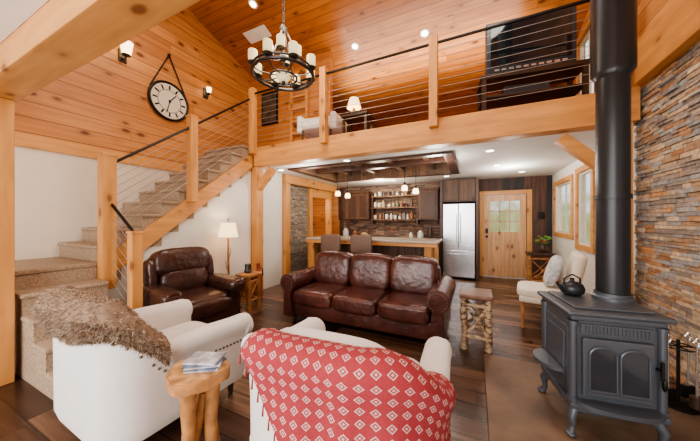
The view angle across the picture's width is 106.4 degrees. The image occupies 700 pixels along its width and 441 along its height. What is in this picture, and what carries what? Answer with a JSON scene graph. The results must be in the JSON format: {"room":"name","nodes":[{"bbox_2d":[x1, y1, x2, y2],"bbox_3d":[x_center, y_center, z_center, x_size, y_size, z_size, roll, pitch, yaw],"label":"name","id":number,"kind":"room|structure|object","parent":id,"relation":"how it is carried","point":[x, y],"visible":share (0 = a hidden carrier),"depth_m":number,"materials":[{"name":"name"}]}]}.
{"room":"living room","nodes":[
{"label":"living room","id":0,"kind":"room"},
{"bbox_2d":[0,0,47,42],"bbox_3d":[-3.342,-1.270,0.542,3.300,0.060,3.100,0,0,25],"label":"ceiling","id":1,"kind":"structure","parent":0,"point":[13,13],"depth_m":1.56,"materials":[{"name":"paint"}]},
{"bbox_2d":[0,0,200,102],"bbox_3d":[-1.184,-1.140,1.351,6.500,0.200,0.220,0,0,25],"label":"beam","id":2,"kind":"structure","parent":1,"relation":"attached to","point":[63,36],"depth_m":1.51,"materials":[{"name":"brown wood"}]},
{"bbox_2d":[0,0,312,259],"bbox_3d":[-3.413,-1.395,4.342,0.100,5.590,9.900,0,0,25],"label":"wall","id":3,"kind":"structure","parent":0,"point":[103,102],"depth_m":3.94,"materials":[{"name":"brown wood"}]},
{"bbox_2d":[15,131,185,171],"bbox_3d":[-3.634,-0.965,3.728,0.030,0.170,3.600,0,0,25],"label":"trim","id":4,"kind":"structure","parent":3,"relation":"attached to","point":[25,140],"depth_m":3.57,"materials":[{"name":"brown wood"}]},
{"bbox_2d":[119,41,132,63],"bbox_3d":[-3.413,-2.566,3.988,0.202,0.272,0.165,0,0,25],"label":"wall sconce","id":5,"kind":"object","parent":3,"relation":"attached to","point":[125,50],"visible":0.95,"depth_m":3.96,"materials":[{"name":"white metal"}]},
{"bbox_2d":[147,53,188,121],"bbox_3d":[-3.188,-2.352,4.623,0.055,1.185,0.680,0,0,25],"label":"wall clock","id":6,"kind":"object","parent":3,"relation":"attached to","point":[166,99],"visible":0.99,"depth_m":4.60,"materials":[{"name":"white metal"}]},
{"bbox_2d":[203,87,211,99],"bbox_3d":[-2.839,-2.550,5.232,0.167,0.200,0.100,0,0,25],"label":"wall sconce","id":7,"kind":"object","parent":3,"relation":"attached to","point":[206,91],"visible":1,"depth_m":5.22,"materials":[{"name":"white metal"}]},
{"bbox_2d":[263,169,281,288],"bbox_3d":[-1.707,0.180,5.551,0.100,2.439,0.690,0,0,25],"label":"wall","id":8,"kind":"structure","parent":0,"point":[272,193],"depth_m":5.56,"materials":[{"name":"paint"}]},
{"bbox_2d":[250,50,332,146],"bbox_3d":[-1.389,-2.442,5.881,2.230,2.084,0.100,0,0,25],"label":"wall","id":9,"kind":"structure","parent":0,"point":[325,58],"depth_m":5.81,"materials":[{"name":"brown wood"}]},
{"bbox_2d":[262,90,277,125],"bbox_3d":[-1.848,-2.575,6.021,0.480,0.750,0.033,0,0,25],"label":"picture frame","id":10,"kind":"object","parent":9,"relation":"attached to","point":[266,98],"visible":0.95,"depth_m":6.00,"materials":[{"name":"black metal"}]},
{"bbox_2d":[290,185,331,272],"bbox_3d":[-1.032,0.285,6.896,0.160,2.230,1.960,0,0,25],"label":"wall","id":11,"kind":"structure","parent":0,"point":[300,197],"depth_m":6.55,"materials":[{"name":"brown stone"}]},
{"bbox_2d":[0,275,675,440],"bbox_3d":[-0.434,1.450,2.922,6.700,0.100,10.100,0,0,25],"label":"floor","id":12,"kind":"structure","parent":0,"point":[26,413],"depth_m":2.43,"materials":[{"name":"brown wood"}]},
{"bbox_2d":[0,97,14,386],"bbox_3d":[-3.034,0.181,2.234,0.200,2.438,0.180,0,0,25],"label":"post","id":13,"kind":"object","parent":12,"relation":"on","point":[7,107],"visible":1,"depth_m":2.23,"materials":[{"name":"brown wood"}]},
{"bbox_2d":[15,145,252,400],"bbox_3d":[-2.632,0.000,3.436,2.080,2.800,3.535,0,0,25],"label":"staircase","id":14,"kind":"structure","parent":12,"relation":"on","point":[224,189],"depth_m":3.61,"materials":[{"name":"carpet"}]},
{"bbox_2d":[96,99,249,309],"bbox_3d":[-2.098,-0.436,3.796,0.691,3.673,2.173,0,0,25],"label":"stair railing","id":15,"kind":"object","parent":14,"relation":"attached to","point":[107,211],"visible":0.94,"depth_m":2.96,"materials":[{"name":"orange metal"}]},
{"bbox_2d":[53,299,253,440],"bbox_3d":[-1.447,0.932,1.938,0.980,0.940,0.988,0,0,27],"label":"upholstered armchair","id":16,"kind":"object","parent":12,"relation":"on","point":[102,392],"visible":0.54,"depth_m":1.52,"materials":[{"name":"fabric"}]},
{"bbox_2d":[28,285,172,366],"bbox_3d":[-1.621,0.787,1.658,1.106,0.736,0.518,0,0,36],"label":"fur throw","id":17,"kind":"object","parent":16,"relation":"on","point":[72,315],"visible":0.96,"depth_m":1.42,"materials":[{"name":"brown fur"}]},
{"bbox_2d":[143,246,244,323],"bbox_3d":[-2.041,0.878,3.367,0.982,1.044,1.020,0,0,32],"label":"leather recliner","id":18,"kind":"object","parent":12,"relation":"on","point":[171,274],"visible":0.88,"depth_m":3.27,"materials":[{"name":"brown leather"}]},
{"bbox_2d":[166,359,229,440],"bbox_3d":[-0.866,1.120,1.473,0.337,0.567,0.295,0,0,8],"label":"side table","id":19,"kind":"object","parent":12,"relation":"on","point":[198,394],"visible":0.85,"depth_m":1.42,"materials":[{"name":"brown wood"}]},
{"bbox_2d":[182,351,225,373],"bbox_3d":[-0.833,0.811,1.505,0.202,0.049,0.163,0,0,-3],"label":"magazine stack","id":20,"kind":"object","parent":19,"relation":"on","point":[198,362],"visible":1,"depth_m":1.46,"materials":[{"name":"paper"}]},
{"bbox_2d":[218,218,237,274],"bbox_3d":[-2.013,0.682,4.328,0.310,1.435,0.310,0,0,25],"label":"floor lamp","id":21,"kind":"object","parent":12,"relation":"on","point":[228,229],"visible":0.79,"depth_m":4.25,"materials":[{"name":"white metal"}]},
{"bbox_2d":[235,271,261,310],"bbox_3d":[-1.626,1.121,4.210,0.280,0.562,0.320,0,0,20],"label":"end table","id":22,"kind":"object","parent":12,"relation":"on","point":[249,278],"visible":0.82,"depth_m":4.12,"materials":[{"name":"brown wood"}]},
{"bbox_2d":[244,264,251,272],"bbox_3d":[-1.644,0.770,4.219,0.120,0.140,0.120,0,0,25],"label":"vase","id":23,"kind":"object","parent":22,"relation":"on","point":[247,266],"visible":1,"depth_m":4.18,"materials":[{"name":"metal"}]},
{"bbox_2d":[254,263,262,296],"bbox_3d":[-1.676,1.085,4.793,0.161,0.630,0.150,0,0,-26],"label":"fire extinguisher","id":24,"kind":"object","parent":12,"relation":"on","point":[258,267],"visible":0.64,"depth_m":4.76,"materials":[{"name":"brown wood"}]},
{"bbox_2d":[251,167,275,292],"bbox_3d":[-1.675,0.182,5.050,0.569,2.435,0.175,0,0,25],"label":"post","id":25,"kind":"object","parent":12,"relation":"on","point":[259,180],"visible":0.77,"depth_m":5.04,"materials":[{"name":"brown wood"}]},
{"bbox_2d":[282,183,289,275],"bbox_3d":[-1.474,0.282,5.922,0.200,2.235,0.160,0,0,25],"label":"post","id":26,"kind":"object","parent":12,"relation":"on","point":[285,186],"visible":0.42,"depth_m":5.84,"materials":[{"name":"brown wood"}]},
{"bbox_2d":[321,234,340,250],"bbox_3d":[-0.313,0.836,5.333,0.420,1.131,0.438,0,0,23],"label":"bar stool","id":27,"kind":"object","parent":12,"relation":"on","point":[329,242],"visible":0.54,"depth_m":5.12,"materials":[{"name":"brown leather"}]},
{"bbox_2d":[241,317,451,440],"bbox_3d":[-0.015,0.971,1.499,1.100,0.862,0.948,0,0,22],"label":"upholstered armchair","id":28,"kind":"object","parent":12,"relation":"on","point":[437,352],"visible":0.27,"depth_m":1.30,"materials":[{"name":"fabric"}]},
{"bbox_2d":[238,328,455,440],"bbox_3d":[-0.010,0.995,1.143,1.002,0.951,0.388,0,0,4],"label":"throw","id":29,"kind":"object","parent":28,"relation":"on","point":[309,388],"visible":1,"depth_m":1.03,"materials":[{"name":"red fabric"}]},
{"bbox_2d":[350,235,371,253],"bbox_3d":[0.274,0.836,5.031,0.420,1.131,0.438,0,0,23],"label":"bar stool","id":30,"kind":"object","parent":12,"relation":"on","point":[358,243],"visible":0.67,"depth_m":4.83,"materials":[{"name":"brown leather"}]},
{"bbox_2d":[280,251,455,339],"bbox_3d":[0.220,0.933,3.551,2.209,0.934,0.940,0,0,25],"label":"leather sofa","id":31,"kind":"object","parent":12,"relation":"on","point":[405,295],"visible":1,"depth_m":3.34,"materials":[{"name":"brown leather"}]},
{"bbox_2d":[306,236,442,266],"bbox_3d":[0.478,0.895,5.788,2.880,1.010,0.900,0,0,25],"label":"kitchen island","id":32,"kind":"object","parent":12,"relation":"on","point":[393,247],"visible":0.41,"depth_m":5.35,"materials":[{"name":"brown wood"}]},
{"bbox_2d":[371,236,439,265],"bbox_3d":[0.990,0.940,7.349,2.980,0.920,0.661,0,0,25],"label":"base cabinet","id":33,"kind":"object","parent":12,"relation":"on","point":[371,236],"visible":0.03,"depth_m":6.55,"materials":[{"name":"brown wood"}]},
{"bbox_2d":[343,228,367,235],"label":"jar","id":34,"kind":"object","parent":33,"relation":"on","point":[345,232],"depth_m":7.78,"materials":[{"name":"white ceramic"}]},
{"bbox_2d":[409,227,432,238],"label":"jar","id":35,"kind":"object","parent":33,"relation":"on","point":[420,233],"depth_m":6.85,"materials":[{"name":"white ceramic"}]},
{"bbox_2d":[443,203,474,279],"bbox_3d":[2.706,0.500,6.486,0.700,1.800,0.701,0,0,26],"label":"refrigerator","id":36,"kind":"object","parent":12,"relation":"on","point":[458,219],"depth_m":6.21,"materials":[{"name":"silver metal"}]},
{"bbox_2d":[440,178,478,280],"bbox_3d":[2.734,0.200,6.545,0.860,2.400,0.570,0,0,25],"label":"cabinet","id":37,"kind":"object","parent":12,"relation":"on","point":[455,190],"visible":0.97,"depth_m":6.30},
{"bbox_2d":[459,286,493,354],"bbox_3d":[1.421,1.101,2.956,0.330,0.602,0.380,0,0,25],"label":"end table","id":38,"kind":"object","parent":12,"relation":"on","point":[480,294],"visible":1,"depth_m":2.83,"materials":[{"name":"brown wood"}]},
{"bbox_2d":[525,251,556,281],"bbox_3d":[4.034,1.041,5.554,0.500,0.721,0.360,0,0,25],"label":"table","id":39,"kind":"object","parent":12,"relation":"on","point":[529,257],"visible":0.63,"depth_m":5.50,"materials":[{"name":"brown wood"}]},
{"bbox_2d":[535,236,551,252],"bbox_3d":[4.067,0.500,5.522,0.306,0.360,0.306,0,0,20],"label":"potted flowers","id":40,"kind":"object","parent":39,"relation":"on","point":[543,248],"visible":1,"depth_m":5.49,"materials":[{"name":"green plant"}]},
{"bbox_2d":[517,251,587,327],"bbox_3d":[2.639,0.905,3.479,0.709,1.000,0.600,0,0,34],"label":"chair","id":41,"kind":"object","parent":12,"relation":"on","point":[577,262],"visible":0.47,"depth_m":3.35,"materials":[{"name":"beige fabric"}]},
{"bbox_2d":[543,255,563,286],"bbox_3d":[2.678,0.660,3.454,0.202,0.409,0.420,0,0,34],"label":"throw pillow","id":42,"kind":"object","parent":41,"relation":"on","point":[554,267],"visible":0.98,"depth_m":3.31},
{"bbox_2d":[483,353,699,440],"bbox_3d":[1.517,1.387,1.298,1.460,0.025,2.450,0,0,25],"label":"hearth","id":43,"kind":"object","parent":12,"relation":"on","point":[517,410],"visible":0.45,"depth_m":1.83,"materials":[{"name":"stone"}]},
{"bbox_2d":[533,289,677,440],"bbox_3d":[1.650,0.939,1.806,0.630,0.872,0.581,0,0,17],"label":"wood stove","id":44,"kind":"object","parent":43,"relation":"on","point":[605,354],"visible":0.98,"depth_m":1.62,"materials":[{"name":"grey metal"}]},
{"bbox_2d":[555,274,585,295],"bbox_3d":[1.649,0.474,1.964,0.176,0.156,0.151,0,0,39],"label":"kettle","id":45,"kind":"object","parent":44,"relation":"on","point":[571,287],"visible":1,"depth_m":1.92,"materials":[{"name":"grey metal"}]},
{"bbox_2d":[590,0,637,294],"bbox_3d":[1.849,-1.850,1.844,0.400,4.700,0.400,0,0,25],"label":"pipe","id":46,"kind":"object","parent":44,"relation":"on","point":[613,23],"visible":1,"depth_m":1.77,"materials":[{"name":"grey metal"}]},
{"bbox_2d":[668,332,699,414],"bbox_3d":[2.451,1.105,1.956,0.218,0.535,0.218,0,0,37],"label":"fireplace tool set","id":47,"kind":"object","parent":43,"relation":"on","point":[691,406],"visible":0.65,"depth_m":1.94,"materials":[{"name":"black metal"}]},
{"bbox_2d":[554,122,632,293],"bbox_3d":[2.717,0.182,2.956,0.640,2.435,0.175,0,0,25],"label":"post","id":48,"kind":"object","parent":12,"relation":"on","point":[572,146],"visible":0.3,"depth_m":2.94,"materials":[{"name":"brown wood"}]},
{"bbox_2d":[188,0,589,132],"bbox_3d":[-0.434,-3.392,2.922,6.700,1.836,10.100,0,0,25],"label":"ceiling","id":49,"kind":"structure","parent":0,"point":[380,28],"depth_m":5.07,"materials":[{"name":"brown wood"}]},
{"bbox_2d":[248,0,257,8],"bbox_3d":[-1.743,-3.890,4.709,0.169,0.056,0.160,0,0,18],"label":"recessed light","id":50,"kind":"object","parent":49,"relation":"attached to","point":[253,4],"visible":1,"depth_m":4.70,"materials":[{"name":"paint"}]},
{"bbox_2d":[243,24,271,43],"bbox_3d":[-1.866,-3.735,5.264,0.560,0.089,0.230,0,0,25],"label":"ceiling vent","id":51,"kind":"object","parent":49,"relation":"attached to","point":[259,33],"visible":1,"depth_m":5.25,"materials":[{"name":"paint"}]},
{"bbox_2d":[248,0,315,91],"bbox_3d":[-0.816,-2.902,3.214,0.780,2.475,0.782,0,0,36],"label":"chandelier","id":52,"kind":"object","parent":49,"relation":"hanging from","point":[294,54],"visible":1,"depth_m":3.11,"materials":[{"name":"brown metal"}]},
{"bbox_2d":[351,42,358,49],"bbox_3d":[0.100,-3.474,5.226,0.169,0.056,0.160,0,0,18],"label":"recessed light","id":53,"kind":"object","parent":49,"relation":"attached to","point":[355,46],"visible":1,"depth_m":5.21,"materials":[{"name":"paint"}]},
{"bbox_2d":[420,29,428,37],"bbox_3d":[1.365,-3.424,4.789,0.169,0.056,0.160,0,0,18],"label":"recessed light","id":54,"kind":"object","parent":49,"relation":"attached to","point":[424,33],"visible":1,"depth_m":4.78,"materials":[{"name":"paint"}]},
{"bbox_2d":[313,175,551,279],"bbox_3d":[1.718,-0.603,7.435,6.700,4.006,0.100,0,0,25],"label":"wall","id":55,"kind":"structure","parent":0,"point":[541,186],"depth_m":6.25,"materials":[{"name":"brown wood"}]},
{"bbox_2d":[338,187,439,219],"bbox_3d":[1.014,-0.435,7.457,2.930,0.830,0.375,0,0,25],"label":"upper cabinet","id":56,"kind":"object","parent":55,"relation":"attached to","point":[358,206],"visible":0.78,"depth_m":7.53,"materials":[{"name":"brown wood"}]},
{"bbox_2d":[344,183,439,237],"bbox_3d":[1.128,-0.275,7.637,2.938,1.488,0.038,0,0,25],"label":"backsplash stone","id":57,"kind":"structure","parent":55,"relation":"attached to","point":[396,229],"depth_m":7.56,"materials":[{"name":"brown stone"}]},
{"bbox_2d":[371,193,419,223],"bbox_3d":[1.261,-0.350,7.406,1.360,0.900,0.255,0,0,25],"label":"open shelf","id":58,"kind":"object","parent":55,"relation":"attached to","point":[373,197],"visible":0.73,"depth_m":7.38,"materials":[{"name":"brown wood"}]},
{"bbox_2d":[374,191,413,218],"bbox_3d":[1.221,-0.451,7.395,1.168,0.828,0.110,0,0,25],"label":"jar collection","id":59,"kind":"object","parent":58,"relation":"on","point":[382,204],"visible":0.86,"depth_m":7.37},
{"bbox_2d":[479,189,531,278],"bbox_3d":[3.782,0.335,6.403,1.106,2.130,0.115,0,0,25],"label":"door","id":60,"kind":"structure","parent":55,"relation":"in","point":[501,254],"depth_m":6.42,"materials":[{"name":"brown wood"}]},
{"bbox_2d":[538,212,544,217],"bbox_3d":[4.431,-0.125,6.062,0.120,0.150,0.038,0,0,25],"label":"thermostat","id":61,"kind":"object","parent":55,"relation":"attached to","point":[540,214],"visible":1,"depth_m":6.04,"materials":[{"name":"black plastic"}]},
{"bbox_2d":[254,86,639,167],"bbox_3d":[0.619,-1.220,3.957,5.390,0.360,0.195,0,0,25],"label":"beam","id":62,"kind":"structure","parent":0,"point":[574,113],"depth_m":3.49,"materials":[{"name":"brown wood"}]},
{"bbox_2d":[249,0,592,154],"bbox_3d":[0.438,-1.875,3.868,5.150,1.230,0.110,0,0,25],"label":"loft railing","id":63,"kind":"object","parent":62,"relation":"attached to","point":[433,43],"visible":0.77,"depth_m":3.57,"materials":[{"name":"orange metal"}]},
{"bbox_2d":[263,123,634,187],"bbox_3d":[1.367,-1.143,5.630,5.580,0.275,3.460,0,0,25],"label":"ceiling","id":64,"kind":"structure","parent":0,"point":[539,155],"depth_m":4.95,"materials":[{"name":"paint"}]},
{"bbox_2d":[282,174,335,192],"bbox_3d":[-1.003,-0.938,6.910,0.200,0.195,2.350,0,0,25],"label":"beam","id":65,"kind":"structure","parent":64,"relation":"attached to","point":[292,180],"depth_m":6.55,"materials":[{"name":"brown wood"}]},
{"bbox_2d":[335,189,339,195],"bbox_3d":[-0.289,-0.907,6.176,0.130,0.655,0.130,0,0,25],"label":"pendant light","id":66,"kind":"object","parent":64,"relation":"hanging from","point":[337,193],"visible":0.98,"depth_m":6.13,"materials":[{"name":"white glass"}]},
{"bbox_2d":[345,172,349,197],"bbox_3d":[-0.055,-0.877,6.064,0.130,0.715,0.130,0,0,25],"label":"pendant light","id":67,"kind":"object","parent":64,"relation":"hanging from","point":[347,195],"visible":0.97,"depth_m":6.03,"materials":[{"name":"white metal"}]},
{"bbox_2d":[401,167,407,190],"bbox_3d":[1.133,-0.927,5.442,0.130,0.615,0.130,0,0,25],"label":"pendant light","id":68,"kind":"object","parent":64,"relation":"hanging from","point":[404,187],"visible":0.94,"depth_m":5.41,"materials":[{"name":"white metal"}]},
{"bbox_2d":[413,166,418,193],"bbox_3d":[1.353,-0.892,5.393,0.130,0.685,0.130,0,0,25],"label":"pendant light","id":69,"kind":"object","parent":64,"relation":"hanging from","point":[415,190],"visible":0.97,"depth_m":5.36,"materials":[{"name":"white glass"}]},
{"bbox_2d":[484,149,495,151],"bbox_3d":[2.075,-1.034,3.885,0.170,0.009,0.170,0,0,25],"label":"recessed light","id":70,"kind":"object","parent":64,"relation":"in","point":[487,150],"visible":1,"depth_m":3.86,"materials":[{"name":"paint"}]},
{"bbox_2d":[552,0,699,297],"bbox_3d":[2.544,-1.395,1.501,0.100,5.590,9.900,0,0,25],"label":"wall","id":71,"kind":"structure","parent":0,"point":[649,11],"depth_m":4.09,"materials":[{"name":"paint"}]},
{"bbox_2d":[553,174,573,238],"bbox_3d":[4.293,-0.250,5.237,0.100,1.180,1.230,0,0,25],"label":"window","id":72,"kind":"structure","parent":71,"relation":"in","point":[563,234],"depth_m":5.22,"materials":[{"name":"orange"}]},
{"bbox_2d":[574,17,594,95],"bbox_3d":[3.776,-2.400,4.154,0.100,1.380,0.930,0,0,25],"label":"window","id":73,"kind":"structure","parent":71,"relation":"in","point":[587,24],"depth_m":4.29,"materials":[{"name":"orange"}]},
{"bbox_2d":[575,165,594,253],"bbox_3d":[3.798,-0.200,4.199,0.100,1.380,0.770,0,0,25],"label":"window","id":74,"kind":"structure","parent":71,"relation":"in","point":[590,247],"depth_m":4.40,"materials":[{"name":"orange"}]},
{"bbox_2d":[634,0,699,83],"bbox_3d":[1.659,-1.610,-0.099,0.120,0.420,6.150,0,0,25],"label":"trim","id":75,"kind":"structure","parent":71,"relation":"attached to","point":[676,30],"depth_m":2.24,"materials":[{"name":"brown wood"}]},
{"bbox_2d":[633,41,699,395],"bbox_3d":[2.622,0.003,1.813,0.038,2.793,2.328,0,0,25],"label":"stone wall","id":76,"kind":"structure","parent":0,"point":[667,138],"depth_m":2.32,"materials":[{"name":"brown stone"}]},
{"bbox_3d":[0.909,-1.250,5.738,6.500,0.300,3.660,0,0,26],"label":"floor","id":77,"kind":"structure","parent":0,"visible":0},
{"bbox_2d":[290,66,308,141],"bbox_3d":[-1.088,-2.375,5.616,0.450,1.950,0.080,0,0,25],"label":"ladder","id":78,"kind":"object","parent":77,"relation":"on","point":[292,97],"visible":0.46,"depth_m":5.62,"materials":[{"name":"brown wood"}]},
{"bbox_2d":[297,111,346,139],"bbox_3d":[-0.515,-1.710,4.965,0.780,0.620,0.640,0,0,20],"label":"armchair","id":79,"kind":"object","parent":77,"relation":"on","point":[338,130],"visible":0.63,"depth_m":4.74,"materials":[{"name":"fabric"}]},
{"bbox_2d":[341,110,373,132],"bbox_3d":[0.141,-1.635,4.708,0.500,0.470,0.380,0,0,25],"label":"side table","id":80,"kind":"object","parent":77,"relation":"on","point":[365,119],"visible":0.77,"depth_m":4.65,"materials":[{"name":"brown wood"}]},
{"bbox_2d":[347,97,360,112],"bbox_3d":[0.073,-2.045,4.752,0.260,0.350,0.260,0,0,25],"label":"table lamp","id":81,"kind":"object","parent":80,"relation":"on","point":[355,100],"visible":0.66,"depth_m":4.69,"materials":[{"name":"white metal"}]},
{"bbox_2d":[476,58,589,111],"bbox_3d":[2.333,-1.650,3.452,1.160,0.500,0.440,0,0,19],"label":"tv stand","id":82,"kind":"object","parent":77,"relation":"on","point":[571,91],"visible":0.66,"depth_m":3.35,"materials":[{"name":"brown wood"}]},
{"bbox_2d":[485,6,576,74],"bbox_3d":[2.337,-2.270,3.461,1.000,0.740,0.280,0,0,19],"label":"television","id":83,"kind":"object","parent":82,"relation":"on","point":[571,18],"visible":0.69,"depth_m":3.34,"materials":[{"name":"grey"}]}
]}

